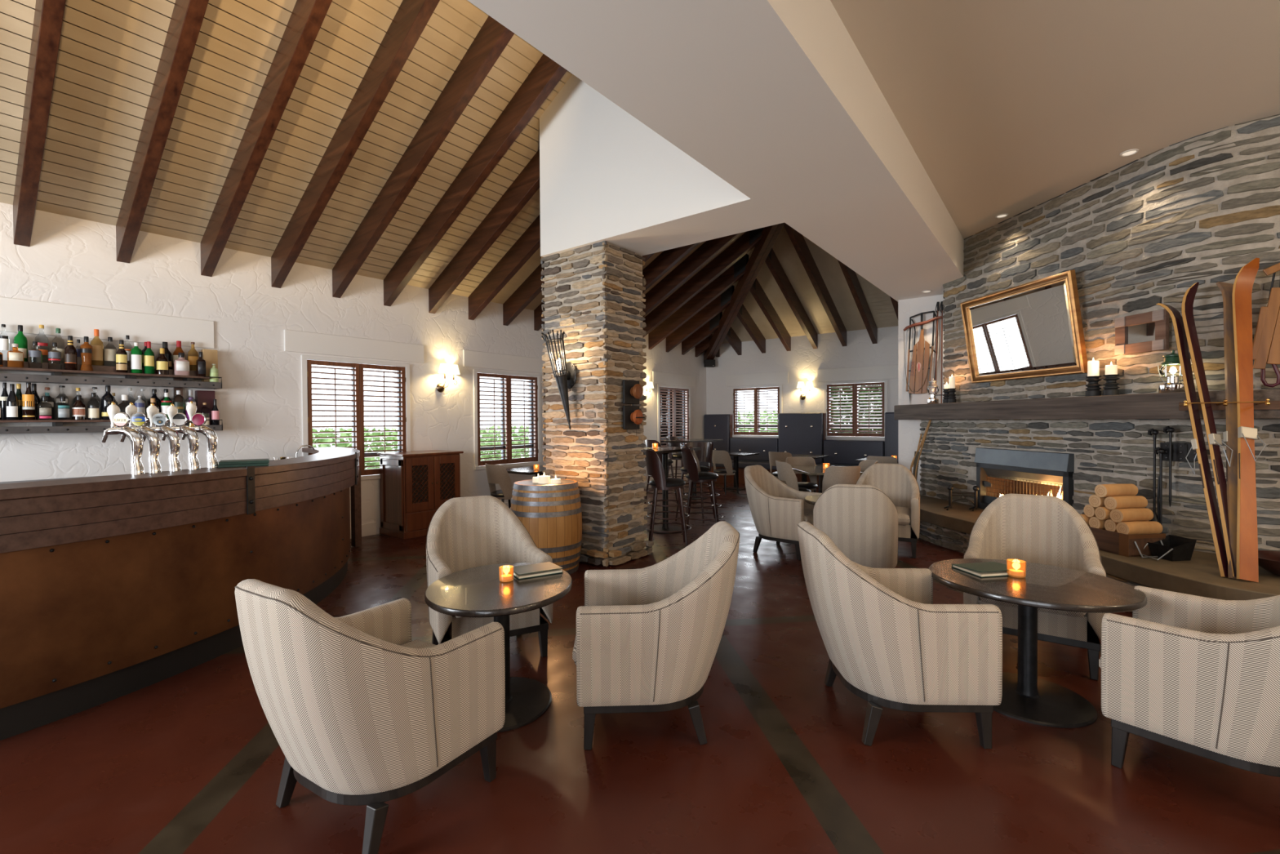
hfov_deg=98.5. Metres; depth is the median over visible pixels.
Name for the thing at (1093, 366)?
pillar candle
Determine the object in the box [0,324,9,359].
bottle
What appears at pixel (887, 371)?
trim
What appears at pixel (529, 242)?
rafter
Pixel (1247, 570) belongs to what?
ski
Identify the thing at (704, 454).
bar stool
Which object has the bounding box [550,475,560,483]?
pillar candle
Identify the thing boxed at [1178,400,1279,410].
rail
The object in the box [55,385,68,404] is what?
bottle
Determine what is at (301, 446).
tap
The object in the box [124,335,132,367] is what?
bottle
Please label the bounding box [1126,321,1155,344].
mirror glass
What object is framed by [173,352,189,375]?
bottle
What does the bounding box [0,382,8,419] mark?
bottle
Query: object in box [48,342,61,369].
bottle
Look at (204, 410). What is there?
bottle
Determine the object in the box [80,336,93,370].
bottle
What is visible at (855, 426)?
window
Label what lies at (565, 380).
sconce
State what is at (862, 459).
pedestal table
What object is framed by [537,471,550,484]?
pillar candle
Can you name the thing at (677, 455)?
bar stool
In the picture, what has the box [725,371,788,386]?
trim
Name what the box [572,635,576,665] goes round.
seat cushion
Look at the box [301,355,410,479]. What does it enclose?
window
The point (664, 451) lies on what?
table
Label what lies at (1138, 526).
log
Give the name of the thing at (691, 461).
bar stool
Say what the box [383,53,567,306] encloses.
rafter
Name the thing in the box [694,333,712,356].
rafter
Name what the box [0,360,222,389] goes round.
shelf
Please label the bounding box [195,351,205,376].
bottle
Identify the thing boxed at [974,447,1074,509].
fireplace insert
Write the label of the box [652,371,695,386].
trim
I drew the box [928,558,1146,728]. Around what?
pedestal table
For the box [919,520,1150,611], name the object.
wall
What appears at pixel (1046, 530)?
armchair
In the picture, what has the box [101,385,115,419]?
bottle
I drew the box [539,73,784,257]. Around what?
wall
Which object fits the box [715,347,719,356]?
rafter
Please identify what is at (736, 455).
pedestal table
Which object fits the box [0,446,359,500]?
countertop
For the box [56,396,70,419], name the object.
bottle
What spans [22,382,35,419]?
bottle
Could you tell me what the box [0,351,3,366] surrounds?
bottle
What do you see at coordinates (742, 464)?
seat cushion
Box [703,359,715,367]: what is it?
wall speaker
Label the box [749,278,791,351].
rafter
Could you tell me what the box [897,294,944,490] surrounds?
wall partition
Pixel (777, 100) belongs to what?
ceiling bulkhead
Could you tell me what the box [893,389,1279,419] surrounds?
mantel beam
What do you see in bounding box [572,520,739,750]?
armchair
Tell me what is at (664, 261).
rafter
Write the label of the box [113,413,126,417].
print
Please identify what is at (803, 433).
wall paneling
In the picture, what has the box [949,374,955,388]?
pillar candle
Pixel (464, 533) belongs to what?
armchair
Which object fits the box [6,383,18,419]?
bottle
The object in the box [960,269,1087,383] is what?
wall mirror
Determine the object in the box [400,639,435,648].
seat cushion
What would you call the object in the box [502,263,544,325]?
rafter
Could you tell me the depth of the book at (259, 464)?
3.63 m
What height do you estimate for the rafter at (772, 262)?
1.790 m
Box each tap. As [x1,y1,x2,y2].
[101,401,144,474]
[120,402,161,473]
[142,402,182,471]
[161,403,199,469]
[181,400,217,467]
[295,444,315,457]
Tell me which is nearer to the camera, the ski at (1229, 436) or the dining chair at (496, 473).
the ski at (1229, 436)
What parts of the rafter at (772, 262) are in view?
hip plate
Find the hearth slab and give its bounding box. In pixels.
[920,493,1279,599]
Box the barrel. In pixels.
[510,478,582,574]
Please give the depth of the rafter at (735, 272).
11.02 m
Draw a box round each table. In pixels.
[424,562,572,732]
[506,465,546,476]
[643,446,700,541]
[663,438,722,499]
[723,452,759,490]
[791,453,828,482]
[791,465,863,493]
[804,494,820,504]
[855,457,897,462]
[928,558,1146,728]
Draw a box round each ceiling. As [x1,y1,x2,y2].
[0,0,897,343]
[830,0,1279,239]
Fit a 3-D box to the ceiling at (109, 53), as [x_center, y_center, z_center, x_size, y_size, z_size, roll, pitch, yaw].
[-1.128,-3.388,5.971,5.600,2.945,16.187,0,1,38]
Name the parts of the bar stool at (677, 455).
backrest, leg, seat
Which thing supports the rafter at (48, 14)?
attached to the ceiling at (109, 53)
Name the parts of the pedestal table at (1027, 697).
post, plate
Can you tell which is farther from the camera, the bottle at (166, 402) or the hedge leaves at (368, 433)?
the hedge leaves at (368, 433)
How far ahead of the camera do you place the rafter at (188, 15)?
4.29 m
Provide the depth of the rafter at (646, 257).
8.62 m
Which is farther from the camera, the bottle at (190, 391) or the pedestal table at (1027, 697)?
the bottle at (190, 391)
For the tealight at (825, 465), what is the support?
on the pedestal table at (806, 469)
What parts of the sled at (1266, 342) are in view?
iron rod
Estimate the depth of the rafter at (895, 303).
10.11 m
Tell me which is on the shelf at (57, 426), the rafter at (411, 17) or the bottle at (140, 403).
the bottle at (140, 403)
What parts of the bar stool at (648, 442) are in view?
leg, backrest, seat, leg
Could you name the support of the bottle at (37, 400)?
on the shelf at (57, 426)
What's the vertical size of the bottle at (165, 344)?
0.269 m
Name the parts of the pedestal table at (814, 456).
post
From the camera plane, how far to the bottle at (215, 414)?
5.61 m
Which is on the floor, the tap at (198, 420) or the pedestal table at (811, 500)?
the pedestal table at (811, 500)
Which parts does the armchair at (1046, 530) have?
panel, rail, leg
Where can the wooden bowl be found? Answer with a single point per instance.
(1269, 561)
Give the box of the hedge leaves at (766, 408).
[737,408,777,431]
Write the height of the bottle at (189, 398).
0.220 m
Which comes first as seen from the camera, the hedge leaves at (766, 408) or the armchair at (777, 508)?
the armchair at (777, 508)
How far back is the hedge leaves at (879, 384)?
13.21 m
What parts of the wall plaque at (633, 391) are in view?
turned knob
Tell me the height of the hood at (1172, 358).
0.119 m
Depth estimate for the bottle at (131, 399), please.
5.18 m
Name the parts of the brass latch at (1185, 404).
hook knob, rod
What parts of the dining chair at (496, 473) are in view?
seat, seat frame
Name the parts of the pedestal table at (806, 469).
post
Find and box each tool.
[1147,428,1161,533]
[1153,447,1164,525]
[1163,426,1174,506]
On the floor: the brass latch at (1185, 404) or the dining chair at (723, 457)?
the dining chair at (723, 457)
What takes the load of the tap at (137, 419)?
on the bar counter at (112, 587)
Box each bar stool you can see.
[644,439,677,503]
[644,448,691,547]
[665,436,688,494]
[675,441,715,523]
[680,444,723,528]
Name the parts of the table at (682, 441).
post, plate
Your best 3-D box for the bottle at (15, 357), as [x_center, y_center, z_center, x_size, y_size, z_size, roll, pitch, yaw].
[-5.158,-0.588,4.556,0.084,0.198,0.090,0,1,38]
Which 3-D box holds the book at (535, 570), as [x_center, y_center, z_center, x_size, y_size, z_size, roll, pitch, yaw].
[-0.578,0.783,3.035,0.250,0.026,0.200,-1,1,-30]
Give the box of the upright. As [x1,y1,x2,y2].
[173,377,182,396]
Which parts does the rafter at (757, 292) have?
hip plate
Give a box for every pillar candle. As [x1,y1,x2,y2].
[532,473,538,482]
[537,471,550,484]
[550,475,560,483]
[943,382,949,388]
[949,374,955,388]
[1087,357,1099,376]
[1105,361,1117,374]
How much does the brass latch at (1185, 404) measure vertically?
0.047 m
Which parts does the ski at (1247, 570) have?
foot plate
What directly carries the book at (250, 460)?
on the book at (259, 464)
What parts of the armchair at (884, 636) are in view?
leg, leg, rail, leg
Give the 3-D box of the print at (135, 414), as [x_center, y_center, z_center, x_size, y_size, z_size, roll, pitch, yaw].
[-2.900,-0.069,3.188,0.064,0.019,0.001,0,1,-6]
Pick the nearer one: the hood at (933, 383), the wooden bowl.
the wooden bowl
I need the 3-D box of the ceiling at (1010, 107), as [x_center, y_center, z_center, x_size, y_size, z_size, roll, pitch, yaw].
[3.155,-2.379,0.816,6.000,0.200,13.200,0,1,38]
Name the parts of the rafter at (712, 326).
hip plate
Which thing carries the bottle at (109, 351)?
on the shelf at (56, 377)
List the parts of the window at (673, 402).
shutter panel, pane, frame, shutter panel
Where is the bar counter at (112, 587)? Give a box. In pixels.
[0,446,361,740]
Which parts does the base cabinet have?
panel frame, cabinet door, drawer, cabinet door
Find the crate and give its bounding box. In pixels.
[1088,526,1165,557]
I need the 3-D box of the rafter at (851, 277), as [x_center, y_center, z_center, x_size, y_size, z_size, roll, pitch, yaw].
[3.611,-2.909,9.717,0.105,2.467,3.886,0,1,38]
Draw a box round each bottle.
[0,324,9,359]
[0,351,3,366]
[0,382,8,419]
[0,400,1,419]
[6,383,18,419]
[7,343,23,367]
[13,324,27,361]
[15,383,22,419]
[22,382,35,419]
[28,341,42,368]
[31,383,40,419]
[35,324,48,362]
[37,395,52,419]
[40,386,54,419]
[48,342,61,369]
[52,328,65,363]
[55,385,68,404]
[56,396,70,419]
[63,335,77,370]
[71,395,86,419]
[72,387,84,404]
[75,339,81,364]
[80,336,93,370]
[87,392,99,419]
[89,328,103,365]
[89,386,101,419]
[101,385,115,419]
[103,337,116,366]
[111,392,118,405]
[115,339,128,373]
[117,395,129,413]
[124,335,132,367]
[126,387,134,404]
[130,342,142,373]
[134,395,145,413]
[140,388,146,414]
[141,342,146,368]
[143,341,155,373]
[146,398,159,419]
[148,388,160,412]
[155,347,168,374]
[158,342,172,368]
[160,388,172,401]
[160,392,172,419]
[172,340,185,369]
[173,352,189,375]
[173,390,184,413]
[185,389,195,402]
[185,397,196,419]
[187,342,198,370]
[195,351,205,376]
[200,402,209,425]
[209,364,218,382]
[210,399,219,424]
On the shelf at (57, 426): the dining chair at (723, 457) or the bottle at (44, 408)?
the bottle at (44, 408)
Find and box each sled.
[903,311,942,399]
[1252,262,1279,387]
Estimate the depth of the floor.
2.27 m
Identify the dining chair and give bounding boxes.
[484,463,512,508]
[711,449,738,494]
[768,451,792,478]
[775,460,811,492]
[786,456,817,492]
[822,466,860,493]
[857,459,878,476]
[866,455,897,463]
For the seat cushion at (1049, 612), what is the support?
on the armchair at (1046, 530)
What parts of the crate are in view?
bail handle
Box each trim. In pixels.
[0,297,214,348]
[284,329,424,363]
[462,349,545,373]
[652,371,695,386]
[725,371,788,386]
[817,364,897,382]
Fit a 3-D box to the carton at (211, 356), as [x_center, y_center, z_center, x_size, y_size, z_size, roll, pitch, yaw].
[-4.434,-0.604,5.684,0.080,0.381,0.118,0,1,38]
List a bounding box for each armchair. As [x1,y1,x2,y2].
[234,578,505,853]
[426,495,552,657]
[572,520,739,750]
[743,464,822,559]
[797,520,1002,748]
[813,484,897,568]
[856,463,919,558]
[963,493,1106,679]
[1098,585,1279,777]
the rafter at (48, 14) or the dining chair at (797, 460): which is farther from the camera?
the dining chair at (797, 460)
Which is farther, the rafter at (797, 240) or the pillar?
the rafter at (797, 240)
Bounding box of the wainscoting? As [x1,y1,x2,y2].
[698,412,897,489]
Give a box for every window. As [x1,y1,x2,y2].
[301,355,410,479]
[473,368,542,470]
[657,384,690,446]
[730,384,782,437]
[823,379,887,439]
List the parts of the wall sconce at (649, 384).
lamp shade, lamp shade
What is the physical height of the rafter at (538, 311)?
3.107 m
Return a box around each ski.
[1155,302,1227,577]
[1181,282,1236,577]
[1216,281,1239,579]
[1231,257,1266,582]
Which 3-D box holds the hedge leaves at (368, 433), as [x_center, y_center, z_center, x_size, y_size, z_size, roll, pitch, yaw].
[-10.621,0.875,15.724,2.341,1.837,20.279,0,1,38]
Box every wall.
[0,202,706,533]
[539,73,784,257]
[706,325,897,465]
[919,114,1279,553]
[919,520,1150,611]
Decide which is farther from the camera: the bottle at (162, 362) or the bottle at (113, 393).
the bottle at (162, 362)
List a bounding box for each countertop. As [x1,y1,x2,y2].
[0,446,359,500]
[0,474,120,484]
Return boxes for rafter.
[13,0,66,246]
[115,0,208,263]
[200,0,332,276]
[271,0,439,288]
[332,15,514,297]
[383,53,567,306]
[428,149,539,313]
[468,213,540,319]
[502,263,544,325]
[533,302,544,330]
[642,227,764,337]
[642,231,743,317]
[642,242,699,293]
[642,253,654,262]
[648,253,748,349]
[666,284,734,352]
[681,311,722,355]
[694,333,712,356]
[703,222,784,360]
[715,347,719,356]
[724,326,741,355]
[736,304,765,353]
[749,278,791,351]
[764,248,817,348]
[783,222,846,346]
[837,259,877,343]
[889,296,897,319]
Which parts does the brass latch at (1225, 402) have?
hook knob, rod, hook knob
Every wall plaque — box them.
[622,379,643,404]
[622,405,644,434]
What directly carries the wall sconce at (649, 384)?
attached to the wall at (68, 260)
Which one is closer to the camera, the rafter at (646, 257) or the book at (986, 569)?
the book at (986, 569)
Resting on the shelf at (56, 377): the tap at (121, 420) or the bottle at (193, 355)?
the bottle at (193, 355)
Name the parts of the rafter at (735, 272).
hip plate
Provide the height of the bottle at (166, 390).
0.300 m
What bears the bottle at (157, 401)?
on the shelf at (57, 426)
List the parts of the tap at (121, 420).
spout, ceramic handle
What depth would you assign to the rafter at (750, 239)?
10.20 m
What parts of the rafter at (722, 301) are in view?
hip plate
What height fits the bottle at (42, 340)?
0.325 m
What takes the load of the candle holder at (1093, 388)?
on the mantel beam
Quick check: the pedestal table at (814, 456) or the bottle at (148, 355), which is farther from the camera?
the pedestal table at (814, 456)
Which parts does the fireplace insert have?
hood panel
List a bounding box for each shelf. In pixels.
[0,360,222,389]
[0,419,222,433]
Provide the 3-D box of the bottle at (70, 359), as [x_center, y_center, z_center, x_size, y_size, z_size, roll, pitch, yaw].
[-4.964,-0.644,4.809,0.080,0.301,0.080,0,1,38]
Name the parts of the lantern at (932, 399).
fuel tank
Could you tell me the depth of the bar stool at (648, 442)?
9.38 m
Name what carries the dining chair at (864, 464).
on the floor
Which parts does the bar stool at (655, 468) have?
leg, leg, backrest, seat, seat frame, leg, leg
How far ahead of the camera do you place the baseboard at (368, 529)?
7.05 m
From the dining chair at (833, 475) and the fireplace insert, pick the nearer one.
the fireplace insert
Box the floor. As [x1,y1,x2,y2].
[0,481,1279,853]
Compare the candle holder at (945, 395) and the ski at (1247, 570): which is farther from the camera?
the candle holder at (945, 395)
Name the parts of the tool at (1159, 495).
tong arm, scroll handle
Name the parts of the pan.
wire handle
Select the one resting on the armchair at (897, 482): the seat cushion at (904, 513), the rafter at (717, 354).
the seat cushion at (904, 513)
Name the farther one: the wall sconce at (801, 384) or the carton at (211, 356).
the wall sconce at (801, 384)
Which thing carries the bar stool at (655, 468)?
on the floor
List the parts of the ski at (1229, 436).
foot plate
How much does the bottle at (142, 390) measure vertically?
0.296 m
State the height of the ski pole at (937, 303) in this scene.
1.470 m
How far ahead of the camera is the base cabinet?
7.00 m
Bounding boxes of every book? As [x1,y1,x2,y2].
[217,462,269,467]
[218,458,269,464]
[513,561,563,579]
[951,561,1008,577]
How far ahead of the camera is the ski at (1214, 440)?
3.99 m
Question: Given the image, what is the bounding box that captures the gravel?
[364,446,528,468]
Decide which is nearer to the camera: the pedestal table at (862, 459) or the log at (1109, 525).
the log at (1109, 525)
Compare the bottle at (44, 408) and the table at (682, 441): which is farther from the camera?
the table at (682, 441)
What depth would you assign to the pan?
4.17 m
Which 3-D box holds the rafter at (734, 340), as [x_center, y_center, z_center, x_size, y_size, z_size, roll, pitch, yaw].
[2.123,-2.097,12.799,0.105,0.787,0.831,0,1,38]
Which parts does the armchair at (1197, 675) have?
leg, rail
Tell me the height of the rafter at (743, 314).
1.125 m
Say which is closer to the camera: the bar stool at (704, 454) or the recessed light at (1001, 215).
the recessed light at (1001, 215)
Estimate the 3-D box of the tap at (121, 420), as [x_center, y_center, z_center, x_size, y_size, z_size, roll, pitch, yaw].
[-2.948,0.063,3.134,0.218,0.415,0.068,0,1,-7]
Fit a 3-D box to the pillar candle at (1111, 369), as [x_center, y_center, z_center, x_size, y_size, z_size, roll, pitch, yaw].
[4.205,-0.524,4.922,0.084,0.118,0.084,0,1,38]
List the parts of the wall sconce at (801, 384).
lamp shade, plate, lamp shade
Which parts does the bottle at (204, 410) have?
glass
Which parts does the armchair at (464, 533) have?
leg, rail, panel, leg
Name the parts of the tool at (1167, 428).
scroll handle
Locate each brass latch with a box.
[1178,399,1227,406]
[1216,398,1271,405]
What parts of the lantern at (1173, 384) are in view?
glass globe, burner plate, fuel tank, mantle bulb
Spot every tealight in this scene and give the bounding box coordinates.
[498,564,513,582]
[533,464,539,470]
[652,443,657,448]
[822,462,829,469]
[1006,558,1026,577]
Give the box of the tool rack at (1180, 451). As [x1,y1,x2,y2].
[1160,442,1197,462]
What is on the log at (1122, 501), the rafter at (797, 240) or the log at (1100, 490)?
the log at (1100, 490)
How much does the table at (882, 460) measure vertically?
0.862 m
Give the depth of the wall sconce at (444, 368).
7.81 m
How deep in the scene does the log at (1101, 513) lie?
4.49 m
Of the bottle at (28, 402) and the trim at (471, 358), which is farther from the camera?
the trim at (471, 358)
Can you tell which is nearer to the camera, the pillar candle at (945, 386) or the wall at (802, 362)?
the pillar candle at (945, 386)
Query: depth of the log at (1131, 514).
4.38 m
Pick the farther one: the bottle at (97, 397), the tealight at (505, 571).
the bottle at (97, 397)
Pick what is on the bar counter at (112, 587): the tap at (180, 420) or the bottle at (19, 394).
the tap at (180, 420)
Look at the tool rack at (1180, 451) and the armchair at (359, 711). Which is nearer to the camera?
the armchair at (359, 711)
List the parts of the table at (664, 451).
plate, plate, post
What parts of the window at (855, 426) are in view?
tilt rod, shutter panel, frame, tilt rod, shutter panel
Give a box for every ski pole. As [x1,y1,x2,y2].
[934,302,939,395]
[937,301,943,403]
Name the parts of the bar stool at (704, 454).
leg, seat, backrest, leg, leg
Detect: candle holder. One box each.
[942,388,949,403]
[947,388,955,402]
[1085,375,1101,396]
[1102,373,1119,395]
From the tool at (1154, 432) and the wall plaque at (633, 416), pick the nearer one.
the tool at (1154, 432)
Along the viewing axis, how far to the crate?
4.30 m
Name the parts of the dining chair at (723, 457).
backrest, seat frame, seat, leg, leg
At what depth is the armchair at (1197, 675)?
2.12 m
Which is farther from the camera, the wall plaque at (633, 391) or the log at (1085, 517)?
the wall plaque at (633, 391)
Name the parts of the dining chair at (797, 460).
seat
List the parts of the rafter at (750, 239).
hip plate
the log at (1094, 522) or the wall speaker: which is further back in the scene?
the wall speaker
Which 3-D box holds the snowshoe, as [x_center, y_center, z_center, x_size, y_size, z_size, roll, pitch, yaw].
[3.863,0.413,7.584,0.273,1.096,0.054,0,1,27]
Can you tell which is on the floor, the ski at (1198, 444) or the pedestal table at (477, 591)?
the pedestal table at (477, 591)
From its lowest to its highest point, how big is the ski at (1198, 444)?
2.017 m
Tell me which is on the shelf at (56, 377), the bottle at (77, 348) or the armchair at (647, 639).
the bottle at (77, 348)
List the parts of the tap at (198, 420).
spout, ceramic handle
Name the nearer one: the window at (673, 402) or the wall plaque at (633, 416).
the wall plaque at (633, 416)
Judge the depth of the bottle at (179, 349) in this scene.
5.46 m
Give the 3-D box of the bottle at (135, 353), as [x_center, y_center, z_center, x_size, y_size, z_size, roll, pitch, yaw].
[-4.702,-0.643,5.151,0.080,0.289,0.080,0,1,38]
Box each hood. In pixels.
[928,377,937,386]
[1160,349,1180,365]
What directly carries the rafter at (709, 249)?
attached to the ceiling at (109, 53)
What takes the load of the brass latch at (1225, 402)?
attached to the rail
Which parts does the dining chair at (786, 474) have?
backrest, seat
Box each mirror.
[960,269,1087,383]
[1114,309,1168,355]
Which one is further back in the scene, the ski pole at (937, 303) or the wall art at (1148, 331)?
the ski pole at (937, 303)
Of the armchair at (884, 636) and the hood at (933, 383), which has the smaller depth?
the armchair at (884, 636)
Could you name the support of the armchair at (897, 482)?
on the floor
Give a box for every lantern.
[927,377,939,404]
[1157,349,1185,392]
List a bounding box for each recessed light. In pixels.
[995,213,1008,217]
[1120,148,1138,156]
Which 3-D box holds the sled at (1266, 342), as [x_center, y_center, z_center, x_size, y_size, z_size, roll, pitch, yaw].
[4.645,-0.777,3.979,0.340,0.980,0.047,0,1,38]
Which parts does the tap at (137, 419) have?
spout, ceramic handle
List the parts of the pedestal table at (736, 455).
plate, post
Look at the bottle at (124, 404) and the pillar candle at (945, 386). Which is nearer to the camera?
the bottle at (124, 404)
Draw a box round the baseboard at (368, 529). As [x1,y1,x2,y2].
[350,475,687,538]
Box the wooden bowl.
[1257,550,1279,576]
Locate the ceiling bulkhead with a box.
[466,0,964,301]
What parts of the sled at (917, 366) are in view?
rail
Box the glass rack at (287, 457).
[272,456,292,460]
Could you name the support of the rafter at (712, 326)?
attached to the ceiling at (109, 53)
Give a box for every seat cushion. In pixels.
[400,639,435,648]
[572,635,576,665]
[698,460,857,470]
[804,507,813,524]
[895,506,911,525]
[978,595,1086,617]
[1098,657,1101,668]
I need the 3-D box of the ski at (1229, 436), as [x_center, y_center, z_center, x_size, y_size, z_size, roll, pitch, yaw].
[4.239,-0.051,3.968,0.136,2.144,0.894,0,1,44]
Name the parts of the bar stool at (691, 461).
leg, leg, backrest, seat, seat frame, leg, leg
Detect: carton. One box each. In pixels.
[195,390,214,425]
[200,348,217,382]
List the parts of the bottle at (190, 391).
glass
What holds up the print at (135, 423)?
on the tap at (137, 419)
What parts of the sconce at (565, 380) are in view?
cage rod, cage rod, cage rod, cage rod, cage rod, bulb, cage rod, cage rod, cage rod, cage rod, plate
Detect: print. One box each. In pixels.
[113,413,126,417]
[114,422,125,426]
[132,413,143,416]
[132,421,144,426]
[173,413,185,418]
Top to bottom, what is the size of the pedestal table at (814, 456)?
0.745 m
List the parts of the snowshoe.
second rail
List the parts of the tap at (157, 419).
spout, ceramic handle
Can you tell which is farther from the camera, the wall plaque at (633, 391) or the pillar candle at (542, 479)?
the wall plaque at (633, 391)
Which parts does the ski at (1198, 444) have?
foot plate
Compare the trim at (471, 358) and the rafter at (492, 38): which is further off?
the trim at (471, 358)
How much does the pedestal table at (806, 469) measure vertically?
0.740 m
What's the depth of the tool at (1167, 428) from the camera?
4.49 m
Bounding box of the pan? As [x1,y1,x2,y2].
[1142,534,1196,560]
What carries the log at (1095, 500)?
on the log at (1089, 510)
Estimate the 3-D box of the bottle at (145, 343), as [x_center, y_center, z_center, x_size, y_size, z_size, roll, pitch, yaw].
[-4.731,-0.687,5.287,0.081,0.253,0.081,0,1,38]
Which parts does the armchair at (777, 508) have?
leg, rail, leg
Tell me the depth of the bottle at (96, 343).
4.99 m
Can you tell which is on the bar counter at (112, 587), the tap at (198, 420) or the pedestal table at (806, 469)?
the tap at (198, 420)
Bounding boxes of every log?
[1080,514,1091,526]
[1083,504,1097,516]
[1088,494,1106,506]
[1088,516,1106,528]
[1094,484,1137,497]
[1094,506,1112,519]
[1103,495,1147,509]
[1104,519,1118,532]
[1109,507,1153,522]
[1115,520,1162,534]
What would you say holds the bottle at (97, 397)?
on the shelf at (57, 426)
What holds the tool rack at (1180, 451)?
attached to the wall at (1135, 237)
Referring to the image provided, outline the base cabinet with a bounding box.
[377,449,463,539]
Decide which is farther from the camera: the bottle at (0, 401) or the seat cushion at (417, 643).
the bottle at (0, 401)
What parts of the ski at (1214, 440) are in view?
foot plate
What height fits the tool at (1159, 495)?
0.724 m
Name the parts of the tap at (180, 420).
spout, ceramic handle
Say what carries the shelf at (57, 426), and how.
attached to the wall at (68, 260)
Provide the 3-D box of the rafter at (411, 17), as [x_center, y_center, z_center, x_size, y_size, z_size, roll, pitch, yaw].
[-2.106,-3.117,4.658,5.050,3.107,0.105,0,1,38]
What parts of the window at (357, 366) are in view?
shutter panel, tilt rod, frame, shutter panel, tilt rod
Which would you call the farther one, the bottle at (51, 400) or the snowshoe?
the snowshoe
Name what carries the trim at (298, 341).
attached to the wall at (68, 260)
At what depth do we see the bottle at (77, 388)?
4.91 m
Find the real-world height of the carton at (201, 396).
0.386 m
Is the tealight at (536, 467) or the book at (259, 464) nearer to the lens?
the book at (259, 464)
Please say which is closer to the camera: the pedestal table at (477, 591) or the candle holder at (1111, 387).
the pedestal table at (477, 591)
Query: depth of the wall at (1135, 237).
4.82 m
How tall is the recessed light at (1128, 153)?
0.008 m
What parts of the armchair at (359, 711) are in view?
leg, leg, rail, leg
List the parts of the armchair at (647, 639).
leg, rail, leg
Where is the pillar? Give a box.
[540,240,653,566]
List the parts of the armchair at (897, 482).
panel, rail, leg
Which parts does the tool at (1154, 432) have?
scroll handle, shovel blade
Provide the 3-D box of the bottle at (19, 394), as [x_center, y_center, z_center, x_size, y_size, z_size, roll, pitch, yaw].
[-5.225,-0.211,4.642,0.071,0.305,0.071,0,1,38]
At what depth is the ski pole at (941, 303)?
7.82 m
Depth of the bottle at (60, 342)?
4.81 m
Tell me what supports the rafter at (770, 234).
attached to the wall at (802, 362)
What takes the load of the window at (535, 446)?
in the wall at (68, 260)
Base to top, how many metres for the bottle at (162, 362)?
0.254 m
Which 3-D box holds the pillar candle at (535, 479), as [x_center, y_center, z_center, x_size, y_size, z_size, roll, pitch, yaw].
[-0.990,0.540,5.371,0.126,0.175,0.126,0,1,38]
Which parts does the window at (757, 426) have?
tilt rod, shutter panel, frame, shutter panel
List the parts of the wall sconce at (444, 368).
plate, lamp shade, lamp shade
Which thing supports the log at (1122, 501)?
on the log at (1101, 513)
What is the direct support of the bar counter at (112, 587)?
on the floor
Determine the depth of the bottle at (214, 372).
5.60 m
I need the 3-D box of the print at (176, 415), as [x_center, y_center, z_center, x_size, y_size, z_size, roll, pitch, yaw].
[-2.850,-0.065,3.410,0.072,0.033,0.001,0,1,-6]
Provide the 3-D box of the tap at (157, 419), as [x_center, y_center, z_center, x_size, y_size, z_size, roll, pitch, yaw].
[-2.897,0.060,3.328,0.218,0.415,0.068,0,1,-7]
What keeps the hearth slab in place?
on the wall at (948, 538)
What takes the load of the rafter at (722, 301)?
attached to the ceiling at (109, 53)
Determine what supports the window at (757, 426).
in the wall at (802, 362)
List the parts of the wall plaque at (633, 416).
plate, turned knob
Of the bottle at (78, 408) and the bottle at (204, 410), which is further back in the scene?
the bottle at (204, 410)
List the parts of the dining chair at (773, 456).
seat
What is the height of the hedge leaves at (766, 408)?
2.298 m
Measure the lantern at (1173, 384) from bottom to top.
0.345 m
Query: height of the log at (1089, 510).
0.108 m
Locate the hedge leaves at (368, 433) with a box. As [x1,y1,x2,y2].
[312,425,528,469]
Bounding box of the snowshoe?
[910,419,931,479]
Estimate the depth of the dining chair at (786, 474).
7.62 m
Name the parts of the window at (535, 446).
shutter panel, tilt rod, frame, shutter panel, tilt rod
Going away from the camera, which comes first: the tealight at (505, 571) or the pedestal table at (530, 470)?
the tealight at (505, 571)
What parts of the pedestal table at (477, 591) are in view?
post, plate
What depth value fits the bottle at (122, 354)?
5.05 m
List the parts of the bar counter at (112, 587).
post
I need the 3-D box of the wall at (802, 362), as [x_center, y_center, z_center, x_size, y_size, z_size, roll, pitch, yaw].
[3.669,-0.430,12.322,5.390,3.420,0.250,0,1,38]
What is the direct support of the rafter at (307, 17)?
attached to the ceiling at (109, 53)
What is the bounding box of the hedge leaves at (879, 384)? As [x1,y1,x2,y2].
[830,384,881,436]
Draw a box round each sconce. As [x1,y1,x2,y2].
[436,363,459,392]
[541,329,576,429]
[643,381,653,395]
[796,381,813,399]
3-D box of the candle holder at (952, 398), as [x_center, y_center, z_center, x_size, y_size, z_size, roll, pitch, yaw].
[3.938,-0.394,6.962,0.091,0.185,0.091,0,1,38]

